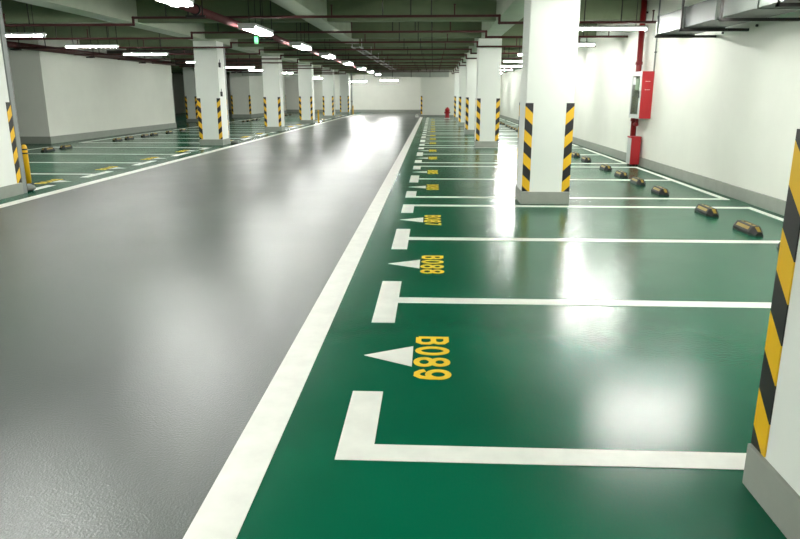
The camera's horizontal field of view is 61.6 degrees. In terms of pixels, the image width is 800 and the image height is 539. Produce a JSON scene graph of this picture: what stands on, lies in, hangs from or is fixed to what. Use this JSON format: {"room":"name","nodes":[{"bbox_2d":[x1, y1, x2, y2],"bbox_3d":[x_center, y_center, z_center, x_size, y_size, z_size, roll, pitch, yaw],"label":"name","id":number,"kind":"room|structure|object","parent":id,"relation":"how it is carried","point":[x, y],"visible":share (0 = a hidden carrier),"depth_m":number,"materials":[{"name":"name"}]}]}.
{"room":"parking garage","nodes":[
{"label":"parking garage","id":0,"kind":"room"},
{"bbox_2d":[7,40,175,136],"bbox_3d":[-13.824,-7.567,27.778,4.650,3.850,11.400,1,15,3],"label":"wall","id":1,"kind":"structure","parent":0,"point":[56,94],"depth_m":24.71,"materials":[{"name":"white paint"}]},
{"bbox_2d":[20,123,176,143],"bbox_3d":[-13.824,-5.821,28.234,4.710,0.240,11.460,1,15,3],"label":"baseboard","id":2,"kind":"structure","parent":1,"relation":"attached to","point":[89,135],"depth_m":25.27,"materials":[{"name":"grey paint"}]},
{"bbox_2d":[172,73,185,113],"bbox_3d":[-20.722,-7.751,28.482,0.200,3.850,69.000,1,15,3],"label":"wall","id":3,"kind":"structure","parent":0,"point":[177,78],"depth_m":58.15,"materials":[{"name":"white paint"}]},
{"bbox_2d":[230,69,285,113],"bbox_3d":[-10.942,-14.108,52.831,1.350,3.850,11.800,1,15,3],"label":"wall","id":4,"kind":"structure","parent":0,"point":[241,86],"depth_m":47.43,"materials":[{"name":"white paint"}]},
{"bbox_2d":[232,110,286,117],"bbox_3d":[-10.942,-12.362,53.286,1.410,0.240,11.860,1,15,3],"label":"baseboard","id":5,"kind":"structure","parent":4,"relation":"attached to","point":[259,114],"depth_m":47.57,"materials":[{"name":"grey paint"}]},
{"bbox_2d":[226,74,420,109],"bbox_3d":[-8.427,-16.354,61.433,21.130,3.850,0.200,1,15,3],"label":"wall","id":6,"kind":"structure","parent":0,"point":[404,93],"depth_m":61.16,"materials":[{"name":"white paint"}]},
{"bbox_2d":[229,110,420,112],"bbox_3d":[-8.433,-14.584,61.776,21.130,0.250,0.030,1,15,3],"label":"baseboard","id":7,"kind":"structure","parent":6,"relation":"attached to","point":[386,111],"depth_m":61.44,"materials":[{"name":"grey paint"}]},
{"bbox_2d":[0,112,786,538],"bbox_3d":[-7.203,-5.669,28.362,26.870,0.120,69.000,1,15,3],"label":"floor","id":8,"kind":"structure","parent":0,"point":[642,378],"depth_m":4.60,"materials":[{"name":"green paint"}]},
{"bbox_2d":[0,40,23,199],"bbox_3d":[-6.717,-2.751,10.517,0.782,3.250,0.752,1,15,3],"label":"pillar","id":9,"kind":"structure","parent":8,"relation":"on","point":[11,185],"depth_m":10.82,"materials":[{"name":"white paint"}]},
{"bbox_2d":[0,0,27,193],"bbox_3d":[-6.385,-2.841,10.963,0.130,3.200,0.148,1,15,3],"label":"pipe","id":10,"kind":"structure","parent":9,"relation":"attached to","point":[3,39],"depth_m":10.93,"materials":[{"name":"grey metal"}]},
{"bbox_2d":[21,144,33,184],"bbox_3d":[-6.886,-1.936,12.373,0.180,0.735,0.180,1,15,3],"label":"bollard","id":11,"kind":"object","parent":8,"relation":"on","point":[24,147],"visible":0.78,"depth_m":12.34,"materials":[{"name":"yellow metal"}]},
{"bbox_2d":[27,184,35,191],"bbox_3d":[-6.430,-1.409,11.557,0.290,0.120,0.290,1,15,3],"label":"block","id":12,"kind":"object","parent":8,"relation":"on","point":[30,187],"visible":0.38,"depth_m":11.51,"materials":[{"name":"white concrete"}]},
{"bbox_2d":[31,171,112,177],"bbox_3d":[-8.836,-2.020,14.144,5.200,0.003,1.120,1,15,3],"label":"parking line","id":13,"kind":"object","parent":8,"relation":"on","point":[100,173],"visible":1,"depth_m":13.98,"materials":[{"name":"white paint"}]},
{"bbox_2d":[29,161,153,164],"bbox_3d":[-8.723,-2.623,16.454,5.200,0.003,1.120,1,15,3],"label":"parking line","id":14,"kind":"object","parent":8,"relation":"on","point":[147,161],"visible":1,"depth_m":16.43,"materials":[{"name":"white paint"}]},
{"bbox_2d":[28,153,187,155],"bbox_3d":[-8.609,-3.229,18.773,5.200,0.003,1.120,1,15,3],"label":"parking line","id":15,"kind":"object","parent":8,"relation":"on","point":[28,153],"visible":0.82,"depth_m":18.62,"materials":[{"name":"white paint"}]},
{"bbox_2d":[84,147,207,148],"bbox_3d":[-8.509,-3.760,20.808,5.200,0.003,0.732,1,15,3],"label":"parking line","id":16,"kind":"object","parent":8,"relation":"on","point":[84,147],"visible":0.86,"depth_m":21.05,"materials":[{"name":"white paint"}]},
{"bbox_2d":[0,114,355,207],"bbox_3d":[-5.208,-4.971,25.446,0.200,0.003,62.800,1,15,3],"label":"edge line","id":17,"kind":"object","parent":8,"relation":"on","point":[192,156],"visible":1,"depth_m":13.97,"materials":[{"name":"white paint"}]},
{"bbox_2d":[183,67,197,121],"bbox_3d":[-12.440,-10.801,40.161,0.732,3.850,0.732,1,15,3],"label":"pillar","id":18,"kind":"structure","parent":8,"relation":"on","point":[189,78],"depth_m":39.91,"materials":[{"name":"white paint"}]},
{"bbox_2d":[152,138,249,139],"bbox_3d":[-8.284,-4.957,25.393,5.200,0.003,1.120,1,15,3],"label":"parking line","id":19,"kind":"object","parent":8,"relation":"on","point":[152,138],"visible":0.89,"depth_m":25.33,"materials":[{"name":"white paint"}]},
{"bbox_2d":[193,41,229,144],"bbox_3d":[-6.156,-5.734,21.941,0.782,3.250,0.752,1,15,3],"label":"pillar","id":20,"kind":"structure","parent":8,"relation":"on","point":[210,78],"depth_m":21.65,"materials":[{"name":"white paint"}]},
{"bbox_2d":[223,44,230,142],"bbox_3d":[-5.824,-5.824,22.386,0.130,3.200,0.148,1,15,3],"label":"pipe","id":21,"kind":"object","parent":20,"relation":"attached to","point":[223,44],"visible":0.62,"depth_m":22.29,"materials":[{"name":"grey"}]},
{"bbox_2d":[262,56,284,130],"bbox_3d":[-5.738,-7.954,30.446,0.782,3.250,0.752,1,15,3],"label":"pillar","id":22,"kind":"structure","parent":8,"relation":"on","point":[273,98],"depth_m":30.16,"materials":[{"name":"white paint"}]},
{"bbox_2d":[183,117,422,538],"bbox_3d":[0.239,-4.071,21.999,0.200,0.003,56.200,1,15,3],"label":"edge line","id":23,"kind":"object","parent":8,"relation":"on","point":[222,514],"visible":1,"depth_m":3.56,"materials":[{"name":"white paint"}]},
{"bbox_2d":[298,64,314,122],"bbox_3d":[-5.346,-10.036,38.419,0.782,3.250,0.752,1,15,3],"label":"pillar","id":24,"kind":"structure","parent":8,"relation":"on","point":[305,76],"depth_m":38.12,"materials":[{"name":"white paint"}]},
{"bbox_2d":[322,70,335,117],"bbox_3d":[-4.945,-12.168,46.586,0.782,3.250,0.752,1,15,3],"label":"pillar","id":25,"kind":"structure","parent":8,"relation":"on","point":[328,83],"depth_m":46.27,"materials":[{"name":"white paint"}]},
{"bbox_2d":[339,73,349,114],"bbox_3d":[-4.528,-14.388,55.091,0.782,3.250,0.752,1,15,3],"label":"pillar","id":26,"kind":"structure","parent":8,"relation":"on","point":[344,79],"depth_m":54.78,"materials":[{"name":"white paint"}]},
{"bbox_2d":[365,346,412,366],"bbox_3d":[-0.074,0.550,4.296,0.310,0.003,0.340,1,15,3],"label":"arrow marking","id":27,"kind":"object","parent":8,"relation":"on","point":[403,356],"visible":1,"depth_m":4.29,"materials":[{"name":"white paint"}]},
{"bbox_2d":[388,260,419,267],"bbox_3d":[0.040,-0.056,6.621,0.310,0.003,0.340,1,15,3],"label":"arrow marking","id":28,"kind":"object","parent":8,"relation":"on","point":[415,263],"visible":1,"depth_m":6.63,"materials":[{"name":"white paint"}]},
{"bbox_2d":[400,218,422,221],"bbox_3d":[0.154,-0.663,8.945,0.310,0.003,0.340,1,15,3],"label":"arrow marking","id":29,"kind":"object","parent":8,"relation":"on","point":[411,219],"visible":1,"depth_m":8.95,"materials":[{"name":"white paint"}]},
{"bbox_2d":[413,336,450,379],"bbox_3d":[0.204,0.554,4.283,0.233,0.004,0.717,1,15,3],"label":"bay number","id":30,"kind":"object","parent":8,"relation":"on","point":[428,375],"visible":1,"depth_m":4.23,"materials":[{"name":"yellow paint"}]},
{"bbox_2d":[420,255,443,273],"bbox_3d":[0.317,-0.053,6.606,0.231,0.004,0.718,1,15,3],"label":"bay number","id":31,"kind":"object","parent":8,"relation":"on","point":[424,256],"visible":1,"depth_m":6.55,"materials":[{"name":"yellow paint"}]},
{"bbox_2d":[424,215,440,224],"bbox_3d":[0.431,-0.659,8.927,0.231,0.004,0.725,1,15,3],"label":"bay number","id":32,"kind":"object","parent":8,"relation":"on","point":[437,219],"visible":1,"depth_m":8.95,"materials":[{"name":"yellow paint"}]},
{"bbox_2d":[419,144,473,145],"bbox_3d":[3.160,-4.085,22.052,5.050,0.003,0.732,1,15,3],"label":"parking line","id":33,"kind":"object","parent":8,"relation":"on","point":[419,144],"visible":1,"depth_m":21.87,"materials":[{"name":"white paint"}]},
{"bbox_2d":[418,147,489,148],"bbox_3d":[3.093,-3.727,20.682,5.050,0.003,0.732,1,15,3],"label":"parking line","id":34,"kind":"object","parent":8,"relation":"on","point":[419,147],"visible":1,"depth_m":21.05,"materials":[{"name":"white paint"}]},
{"bbox_2d":[453,67,458,119],"bbox_3d":[3.828,-11.228,42.986,0.732,3.250,0.752,1,15,3],"label":"pillar","id":35,"kind":"structure","parent":8,"relation":"on","point":[456,77],"depth_m":42.69,"materials":[{"name":"white paint"}]},
{"bbox_2d":[458,61,465,125],"bbox_3d":[3.448,-9.209,35.254,0.732,3.250,0.752,1,15,3],"label":"pillar","id":36,"kind":"structure","parent":8,"relation":"on","point":[462,69],"depth_m":34.93,"materials":[{"name":"white paint"}]},
{"bbox_2d":[464,53,476,133],"bbox_3d":[3.088,-7.292,27.909,0.732,3.250,0.752,1,15,3],"label":"pillar","id":37,"kind":"structure","parent":8,"relation":"on","point":[471,64],"depth_m":27.59,"materials":[{"name":"white paint"}]},
{"bbox_2d":[474,38,501,147],"bbox_3d":[2.751,-5.500,21.047,0.732,3.250,0.752,1,15,3],"label":"pillar","id":38,"kind":"structure","parent":8,"relation":"on","point":[488,72],"depth_m":20.71,"materials":[{"name":"white paint"}]},
{"bbox_2d":[416,152,586,155],"bbox_3d":[2.993,-3.193,18.637,5.050,0.003,1.120,1,15,3],"label":"parking line","id":39,"kind":"object","parent":8,"relation":"on","point":[418,153],"visible":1,"depth_m":18.61,"materials":[{"name":"white paint"}]},
{"bbox_2d":[415,160,623,163],"bbox_3d":[2.892,-2.657,16.582,5.050,0.003,0.732,1,15,3],"label":"parking line","id":40,"kind":"object","parent":8,"relation":"on","point":[416,161],"visible":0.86,"depth_m":16.43,"materials":[{"name":"white paint"}]},
{"bbox_2d":[413,166,634,168],"bbox_3d":[2.824,-2.297,15.202,5.050,0.003,0.732,1,15,3],"label":"parking line","id":41,"kind":"object","parent":8,"relation":"on","point":[414,167],"visible":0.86,"depth_m":15.52,"materials":[{"name":"white paint"}]},
{"bbox_2d":[409,175,670,182],"bbox_3d":[2.723,-1.763,13.157,5.050,0.003,1.120,1,15,3],"label":"parking line","id":42,"kind":"object","parent":8,"relation":"on","point":[414,178],"visible":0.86,"depth_m":13.15,"materials":[{"name":"white paint"}]},
{"bbox_2d":[335,391,745,469],"bbox_3d":[2.240,0.807,3.312,5.050,0.003,0.732,1,15,3],"label":"parking line","id":43,"kind":"object","parent":8,"relation":"on","point":[357,439],"visible":1,"depth_m":3.12,"materials":[{"name":"white paint"}]},
{"bbox_2d":[515,0,580,204],"bbox_3d":[2.215,-2.654,10.145,0.732,3.250,0.752,1,15,3],"label":"pillar","id":44,"kind":"structure","parent":8,"relation":"on","point":[550,27],"depth_m":9.85,"materials":[{"name":"white paint"}]},
{"bbox_2d":[405,191,722,199],"bbox_3d":[2.623,-1.229,11.112,5.050,0.003,0.732,1,15,3],"label":"parking line","id":45,"kind":"object","parent":8,"relation":"on","point":[409,194],"visible":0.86,"depth_m":10.86,"materials":[{"name":"white paint"}]},
{"bbox_2d":[372,281,770,322],"bbox_3d":[2.340,0.276,5.348,5.050,0.003,1.120,1,15,3],"label":"parking line","id":46,"kind":"object","parent":8,"relation":"on","point":[385,311],"visible":1,"depth_m":5.38,"materials":[{"name":"white paint"}]},
{"bbox_2d":[401,204,747,212],"bbox_3d":[2.554,-0.864,9.713,5.050,0.003,0.732,1,15,3],"label":"parking line","id":47,"kind":"object","parent":8,"relation":"on","point":[407,208],"visible":1,"depth_m":9.99,"materials":[{"name":"white paint"}]},
{"bbox_2d":[391,229,779,248],"bbox_3d":[2.454,-0.332,7.677,5.050,0.003,1.120,1,15,3],"label":"parking line","id":48,"kind":"object","parent":8,"relation":"on","point":[401,238],"visible":1,"depth_m":7.67,"materials":[{"name":"white paint"}]},
{"bbox_2d":[582,148,626,163],"bbox_3d":[5.564,-3.161,18.514,0.100,0.003,4.990,1,15,3],"label":"bay end line","id":49,"kind":"object","parent":8,"relation":"on","point":[582,148],"visible":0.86,"depth_m":18.03,"materials":[{"name":"white paint"}]},
{"bbox_2d":[600,164,611,170],"bbox_3d":[4.566,-2.270,14.891,0.170,0.110,0.620,1,15,3],"label":"wheel stop","id":50,"kind":"object","parent":8,"relation":"on","point":[605,167],"visible":1,"depth_m":14.69,"materials":[{"name":"black rubber"}]},
{"bbox_2d":[614,170,628,177],"bbox_3d":[4.506,-1.948,13.657,0.170,0.110,0.620,1,15,3],"label":"wheel stop","id":51,"kind":"object","parent":8,"relation":"on","point":[619,173],"visible":1,"depth_m":13.48,"materials":[{"name":"black rubber"}]},
{"bbox_2d":[626,136,641,165],"bbox_3d":[5.474,-2.785,15.753,0.242,0.670,0.325,1,15,3],"label":"box","id":52,"kind":"object","parent":8,"relation":"on","point":[634,142],"visible":1,"depth_m":15.63,"materials":[{"name":"red metal"}]},
{"bbox_2d":[630,177,645,185],"bbox_3d":[4.452,-1.662,12.562,0.170,0.110,0.620,1,15,3],"label":"wheel stop","id":53,"kind":"object","parent":8,"relation":"on","point":[635,180],"visible":1,"depth_m":12.37,"materials":[{"name":"black rubber"}]},
{"bbox_2d":[651,186,668,195],"bbox_3d":[4.391,-1.340,11.328,0.170,0.110,0.620,1,15,3],"label":"wheel stop","id":54,"kind":"object","parent":8,"relation":"on","point":[659,190],"visible":1,"depth_m":11.16,"materials":[{"name":"black rubber"}]},
{"bbox_2d":[635,167,729,199],"bbox_3d":[5.295,-1.732,13.039,0.100,0.003,4.980,1,15,3],"label":"bay end line","id":55,"kind":"object","parent":8,"relation":"on","point":[681,183],"visible":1,"depth_m":12.29,"materials":[{"name":"white paint"}]},
{"bbox_2d":[695,204,718,217],"bbox_3d":[4.297,-0.838,9.404,0.170,0.110,0.620,1,15,3],"label":"wheel stop","id":56,"kind":"object","parent":8,"relation":"on","point":[703,209],"visible":1,"depth_m":9.27,"materials":[{"name":"black rubber"}]},
{"bbox_2d":[732,220,763,236],"bbox_3d":[4.236,-0.517,8.175,0.170,0.110,0.620,1,15,3],"label":"wheel stop","id":57,"kind":"object","parent":8,"relation":"on","point":[746,227],"visible":1,"depth_m":8.04,"materials":[{"name":"black rubber"}]},
{"bbox_2d":[745,207,783,220],"bbox_3d":[4.969,0.003,6.394,0.100,0.003,7.370,1,15,3],"label":"bay end line","id":58,"kind":"object","parent":8,"relation":"on","point":[750,208],"visible":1,"depth_m":9.40,"materials":[{"name":"white paint"}]},
{"bbox_2d":[742,129,799,538],"bbox_3d":[1.820,-0.554,2.104,0.732,3.250,0.752,1,15,3],"label":"pillar","id":59,"kind":"structure","parent":8,"relation":"on","point":[771,474],"depth_m":2.59,"materials":[{"name":"white paint"}]},
{"bbox_2d":[421,69,500,114],"bbox_3d":[4.798,-14.627,54.819,5.940,3.850,12.600,1,15,3],"label":"wall","id":60,"kind":"structure","parent":0,"point":[437,93],"depth_m":48.88,"materials":[{"name":"white paint"}]},
{"bbox_2d":[420,115,453,116],"bbox_3d":[4.384,-11.241,49.190,5.770,0.140,0.030,1,15,3],"label":"baseboard","id":61,"kind":"structure","parent":60,"relation":"attached to","point":[420,115],"depth_m":49.26,"materials":[{"name":"grey paint"}]},
{"bbox_2d":[500,0,799,200],"bbox_3d":[6.023,-5.862,21.247,0.200,3.850,56.600,1,15,3],"label":"wall","id":62,"kind":"structure","parent":0,"point":[725,108],"depth_m":12.15,"materials":[{"name":"white paint"}]},
{"bbox_2d":[630,0,647,135],"bbox_3d":[5.545,-4.373,15.562,0.186,3.840,0.349,1,15,3],"label":"riser pipe","id":63,"kind":"object","parent":62,"relation":"attached to","point":[634,121],"visible":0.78,"depth_m":15.43,"materials":[{"name":"red metal"}]},
{"bbox_2d":[629,71,654,118],"bbox_3d":[5.473,-3.964,15.261,0.298,1.020,0.742,1,15,3],"label":"upper cabinet","id":64,"kind":"object","parent":62,"relation":"attached to","point":[642,82],"visible":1,"depth_m":14.97,"materials":[{"name":"red metal"}]},
{"bbox_2d":[499,115,785,215],"bbox_3d":[5.905,-4.098,21.714,0.035,0.200,56.600,1,15,3],"label":"baseboard","id":65,"kind":"structure","parent":62,"relation":"attached to","point":[766,202],"depth_m":12.01,"materials":[{"name":"grey paint"}]},
{"bbox_2d":[653,0,660,70],"bbox_3d":[5.584,-5.199,14.551,0.045,1.730,0.060,1,15,3],"label":"conduit","id":66,"kind":"object","parent":62,"relation":"attached to","point":[655,52],"visible":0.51,"depth_m":14.63,"materials":[{"name":"grey"}]},
{"bbox_2d":[654,0,799,37],"bbox_3d":[4.535,-2.518,3.362,1.050,1.285,17.000,1,15,3],"label":"air duct","id":67,"kind":"object","parent":62,"relation":"attached to","point":[708,15],"visible":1,"depth_m":9.54,"materials":[{"name":"grey metal"}]},
{"bbox_3d":[-7.203,-9.524,27.356,26.870,0.150,69.000,1,15,3],"label":"ceiling","id":68,"kind":"structure","parent":0,"visible":0},
{"bbox_2d":[6,6,46,37],"bbox_3d":[-8.428,-5.551,14.485,1.440,1.036,0.158,1,15,3],"label":"ceiling lamp","id":69,"kind":"object","parent":68,"relation":"hanging from","point":[34,34],"visible":1,"depth_m":14.53,"materials":[{"name":"grey plastic"}]},
{"bbox_2d":[64,28,118,47],"bbox_3d":[-8.262,-6.434,17.867,1.440,1.036,0.158,1,15,3],"label":"ceiling lamp","id":70,"kind":"object","parent":68,"relation":"hanging from","point":[109,44],"visible":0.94,"depth_m":17.95,"materials":[{"name":"grey plastic"}]},
{"bbox_2d":[7,27,241,72],"bbox_3d":[-11.432,-8.420,25.265,0.280,0.930,42.000,1,15,3],"label":"pipe","id":71,"kind":"object","parent":68,"relation":"hanging from","point":[12,45],"visible":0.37,"depth_m":24.32,"materials":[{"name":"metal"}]},
{"bbox_2d":[122,44,168,55],"bbox_3d":[-8.095,-7.317,21.250,1.440,1.036,0.158,1,15,3],"label":"ceiling lamp","id":72,"kind":"object","parent":68,"relation":"hanging from","point":[123,53],"visible":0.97,"depth_m":21.33,"materials":[{"name":"grey plastic"}]},
{"bbox_2d":[107,49,225,53],"bbox_3d":[-8.887,-8.555,25.493,4.500,0.785,0.380,1,15,3],"label":"duct","id":73,"kind":"object","parent":68,"relation":"hanging from","point":[116,51],"visible":0.37,"depth_m":25.41,"materials":[{"name":"grey metal"}]},
{"bbox_2d":[157,0,193,6],"bbox_3d":[-3.109,-4.018,8.623,0.332,1.042,1.560,1,15,3],"label":"ceiling lamp","id":74,"kind":"object","parent":68,"relation":"hanging from","point":[174,3],"visible":1,"depth_m":9.27,"materials":[{"name":"grey plastic"}]},
{"bbox_2d":[14,0,354,75],"bbox_3d":[-5.929,-9.146,27.392,0.520,0.600,69.000,1,15,3],"label":"ceiling beam","id":75,"kind":"structure","parent":68,"relation":"attached to","point":[115,11],"depth_m":15.52,"materials":[{"name":"paint"}]},
{"bbox_2d":[175,60,261,65],"bbox_3d":[-8.555,-10.273,32.271,4.500,0.885,0.380,1,15,3],"label":"duct","id":76,"kind":"object","parent":68,"relation":"hanging from","point":[239,64],"visible":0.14,"depth_m":32.14,"materials":[{"name":"grey metal"}]},
{"bbox_2d":[226,64,254,67],"bbox_3d":[-7.583,-10.043,31.688,1.440,1.036,0.158,1,15,3],"label":"ceiling lamp","id":77,"kind":"object","parent":68,"relation":"hanging from","point":[229,66],"visible":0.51,"depth_m":31.76,"materials":[{"name":"grey plastic"}]},
{"bbox_2d":[237,0,273,35],"bbox_3d":[-2.877,-5.254,13.359,0.332,1.042,1.560,1,15,3],"label":"ceiling lamp","id":78,"kind":"object","parent":68,"relation":"hanging from","point":[255,28],"visible":1,"depth_m":13.13,"materials":[{"name":"grey plastic"}]},
{"bbox_2d":[155,0,368,72],"bbox_3d":[-2.991,-6.523,18.155,0.320,1.010,49.900,1,15,3],"label":"pipe","id":79,"kind":"object","parent":68,"relation":"hanging from","point":[197,11],"visible":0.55,"depth_m":12.77,"materials":[{"name":"red metal"}]},
{"bbox_2d":[242,69,297,75],"bbox_3d":[-8.004,-13.103,43.507,4.500,1.085,0.380,1,15,3],"label":"ceiling light","id":80,"kind":"object","parent":68,"relation":"hanging from","point":[243,74],"visible":0.28,"depth_m":43.46,"materials":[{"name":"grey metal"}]},
{"bbox_2d":[171,69,420,71],"bbox_3d":[-8.933,-15.254,50.725,21.130,0.570,0.300,1,15,3],"label":"ceiling beam","id":81,"kind":"structure","parent":68,"relation":"attached to","point":[380,69],"depth_m":50.27,"materials":[{"name":"concrete"}]},
{"bbox_2d":[74,38,521,54],"bbox_3d":[-2.779,-7.803,22.880,17.160,0.921,0.061,1,15,3],"label":"pipe","id":82,"kind":"object","parent":68,"relation":"hanging from","point":[278,49],"visible":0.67,"depth_m":22.97,"materials":[{"name":"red metal"}]},
{"bbox_2d":[289,23,311,49],"bbox_3d":[-2.654,-6.440,17.901,0.332,1.042,1.560,1,15,3],"label":"ceiling lamp","id":83,"kind":"object","parent":68,"relation":"hanging from","point":[301,45],"visible":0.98,"depth_m":17.64,"materials":[{"name":"grey plastic"}]},
{"bbox_2d":[5,22,596,38],"bbox_3d":[-7.528,-7.447,20.826,26.870,0.570,0.300,1,15,3],"label":"ceiling beam","id":84,"kind":"structure","parent":68,"relation":"attached to","point":[517,29],"depth_m":20.51,"materials":[{"name":"concrete"}]},
{"bbox_2d":[79,38,522,46],"bbox_3d":[-7.357,-8.356,24.305,26.870,0.570,0.300,1,15,3],"label":"ceiling beam","id":85,"kind":"structure","parent":68,"relation":"attached to","point":[505,41],"depth_m":24.06,"materials":[{"name":"concrete"}]},
{"bbox_2d":[16,22,595,48],"bbox_3d":[-2.938,-6.957,19.642,17.160,0.921,0.061,1,15,3],"label":"pipe","id":86,"kind":"object","parent":68,"relation":"hanging from","point":[365,41],"visible":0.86,"depth_m":19.74,"materials":[{"name":"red metal"}]},
{"bbox_2d":[171,66,455,67],"bbox_3d":[-6.446,-13.201,42.862,26.870,0.570,0.300,1,15,3],"label":"ceiling beam","id":87,"kind":"structure","parent":68,"relation":"attached to","point":[171,66],"depth_m":42.56,"materials":[{"name":"concrete"}]},
{"bbox_2d":[270,0,358,43],"bbox_3d":[-2.304,-4.121,8.143,0.450,0.600,29.600,1,15,3],"label":"ceiling beam","id":88,"kind":"structure","parent":68,"relation":"attached to","point":[297,7],"depth_m":15.08,"materials":[{"name":"paint"}]},
{"bbox_2d":[6,22,627,39],"bbox_3d":[-3.097,-6.112,16.405,17.160,0.921,0.061,1,15,3],"label":"pipe","id":89,"kind":"object","parent":68,"relation":"hanging from","point":[450,30],"visible":0.8,"depth_m":16.43,"materials":[{"name":"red metal"}]},
{"bbox_2d":[118,46,521,59],"bbox_3d":[-2.620,-8.648,26.118,17.160,0.921,0.061,1,15,3],"label":"pipe","id":90,"kind":"object","parent":68,"relation":"hanging from","point":[407,54],"visible":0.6,"depth_m":26.16,"materials":[{"name":"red metal"}]},
{"bbox_2d":[126,46,521,52],"bbox_3d":[-7.174,-9.327,28.026,26.870,0.570,0.300,1,15,3],"label":"ceiling beam","id":91,"kind":"structure","parent":68,"relation":"attached to","point":[507,49],"depth_m":27.63,"materials":[{"name":"concrete"}]},
{"bbox_2d":[1,0,647,23],"bbox_3d":[-7.759,-6.216,16.110,26.870,0.570,0.300,1,15,3],"label":"ceiling beam","id":92,"kind":"structure","parent":68,"relation":"attached to","point":[15,12],"depth_m":15.69,"materials":[{"name":"concrete"}]},
{"bbox_2d":[319,39,335,58],"bbox_3d":[-2.431,-7.626,22.444,0.332,1.042,1.560,1,15,3],"label":"ceiling lamp","id":93,"kind":"object","parent":68,"relation":"hanging from","point":[326,55],"visible":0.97,"depth_m":22.15,"materials":[{"name":"grey plastic"}]},
{"bbox_2d":[3,0,656,26],"bbox_3d":[-3.256,-5.267,13.167,17.160,0.921,0.061,1,15,3],"label":"pipe","id":94,"kind":"object","parent":68,"relation":"hanging from","point":[331,15],"visible":0.92,"depth_m":13.13,"materials":[{"name":"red metal"}]},
{"bbox_2d":[152,53,521,63],"bbox_3d":[-2.461,-9.493,29.355,17.160,0.921,0.061,1,15,3],"label":"pipe","id":95,"kind":"object","parent":68,"relation":"hanging from","point":[171,62],"visible":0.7,"depth_m":29.47,"materials":[{"name":"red metal"}]},
{"bbox_2d":[171,67,504,69],"bbox_3d":[-6.261,-14.185,46.631,26.870,0.570,0.300,1,15,3],"label":"ceiling beam","id":96,"kind":"structure","parent":68,"relation":"attached to","point":[333,68],"depth_m":46.44,"materials":[{"name":"concrete"}]},
{"bbox_2d":[162,53,521,57],"bbox_3d":[-6.992,-10.299,31.747,26.870,0.570,0.300,1,15,3],"label":"ceiling beam","id":97,"kind":"structure","parent":68,"relation":"attached to","point":[502,55],"depth_m":31.44,"materials":[{"name":"concrete"}]},
{"bbox_2d":[170,57,521,61],"bbox_3d":[-6.814,-11.245,35.372,26.870,0.570,0.300,1,15,3],"label":"ceiling beam","id":98,"kind":"structure","parent":68,"relation":"attached to","point":[519,57],"depth_m":35.05,"materials":[{"name":"concrete"}]},
{"bbox_2d":[179,58,520,66],"bbox_3d":[-2.302,-10.338,32.593,17.160,0.921,0.061,1,15,3],"label":"pipe","id":99,"kind":"object","parent":68,"relation":"hanging from","point":[324,62],"visible":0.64,"depth_m":32.66,"materials":[{"name":"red metal"}]},
{"bbox_2d":[226,61,513,70],"bbox_3d":[-2.001,-11.941,38.730,17.160,0.921,0.061,1,15,3],"label":"pipe","id":100,"kind":"object","parent":68,"relation":"hanging from","point":[425,61],"visible":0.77,"depth_m":38.73,"materials":[{"name":"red metal"}]},
{"bbox_2d":[237,66,507,72],"bbox_3d":[-1.825,-12.874,42.306,17.160,0.921,0.061,1,15,3],"label":"pipe","id":101,"kind":"object","parent":68,"relation":"hanging from","point":[401,66],"visible":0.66,"depth_m":42.42,"materials":[{"name":"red metal"}]},
{"bbox_2d":[351,39,394,69],"bbox_3d":[-0.985,-11.086,34.920,0.364,0.650,24.000,1,15,3],"label":"cable tray","id":102,"kind":"object","parent":68,"relation":"hanging from","point":[370,57],"visible":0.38,"depth_m":29.18,"materials":[{"name":"grey metal"}]},
{"bbox_2d":[226,61,520,68],"bbox_3d":[-2.143,-11.184,35.831,17.160,0.921,0.061,1,15,3],"label":"pipe","id":103,"kind":"object","parent":68,"relation":"hanging from","point":[440,61],"visible":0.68,"depth_m":35.85,"materials":[{"name":"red metal"}]},
{"bbox_2d":[295,67,454,73],"bbox_3d":[-1.666,-13.720,45.544,17.160,0.921,0.061,1,15,3],"label":"pipe","id":104,"kind":"object","parent":68,"relation":"hanging from","point":[295,67],"visible":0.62,"depth_m":45.52,"materials":[{"name":"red metal"}]},
{"bbox_2d":[283,61,517,64],"bbox_3d":[-6.626,-12.242,39.189,26.870,0.570,0.300,1,15,3],"label":"ceiling beam","id":105,"kind":"structure","parent":68,"relation":"attached to","point":[422,61],"depth_m":38.78,"materials":[{"name":"concrete"}]},
{"bbox_2d":[374,69,448,76],"bbox_3d":[0.795,-14.120,47.362,5.300,1.065,0.380,1,15,3],"label":"air duct","id":106,"kind":"object","parent":68,"relation":"hanging from","point":[383,74],"visible":0.62,"depth_m":47.27,"materials":[{"name":"grey metal"}]},
{"bbox_2d":[453,0,523,70],"bbox_3d":[2.756,-7.474,20.987,0.520,0.600,56.600,1,15,3],"label":"ceiling beam","id":107,"kind":"structure","parent":68,"relation":"attached to","point":[510,10],"depth_m":15.14,"materials":[{"name":"paint"}]},
{"bbox_2d":[578,24,595,45],"bbox_3d":[4.299,-6.258,17.193,1.440,1.036,0.158,1,15,3],"label":"ceiling lamp","id":108,"kind":"object","parent":68,"relation":"hanging from","point":[586,43],"visible":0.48,"depth_m":17.25,"materials":[{"name":"grey plastic"}]},
{"bbox_2d":[579,1,647,30],"bbox_3d":[4.093,-5.161,12.989,1.440,1.036,0.158,1,15,3],"label":"ceiling lamp","id":109,"kind":"object","parent":68,"relation":"hanging from","point":[635,27],"visible":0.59,"depth_m":13.07,"materials":[{"name":"grey plastic"}]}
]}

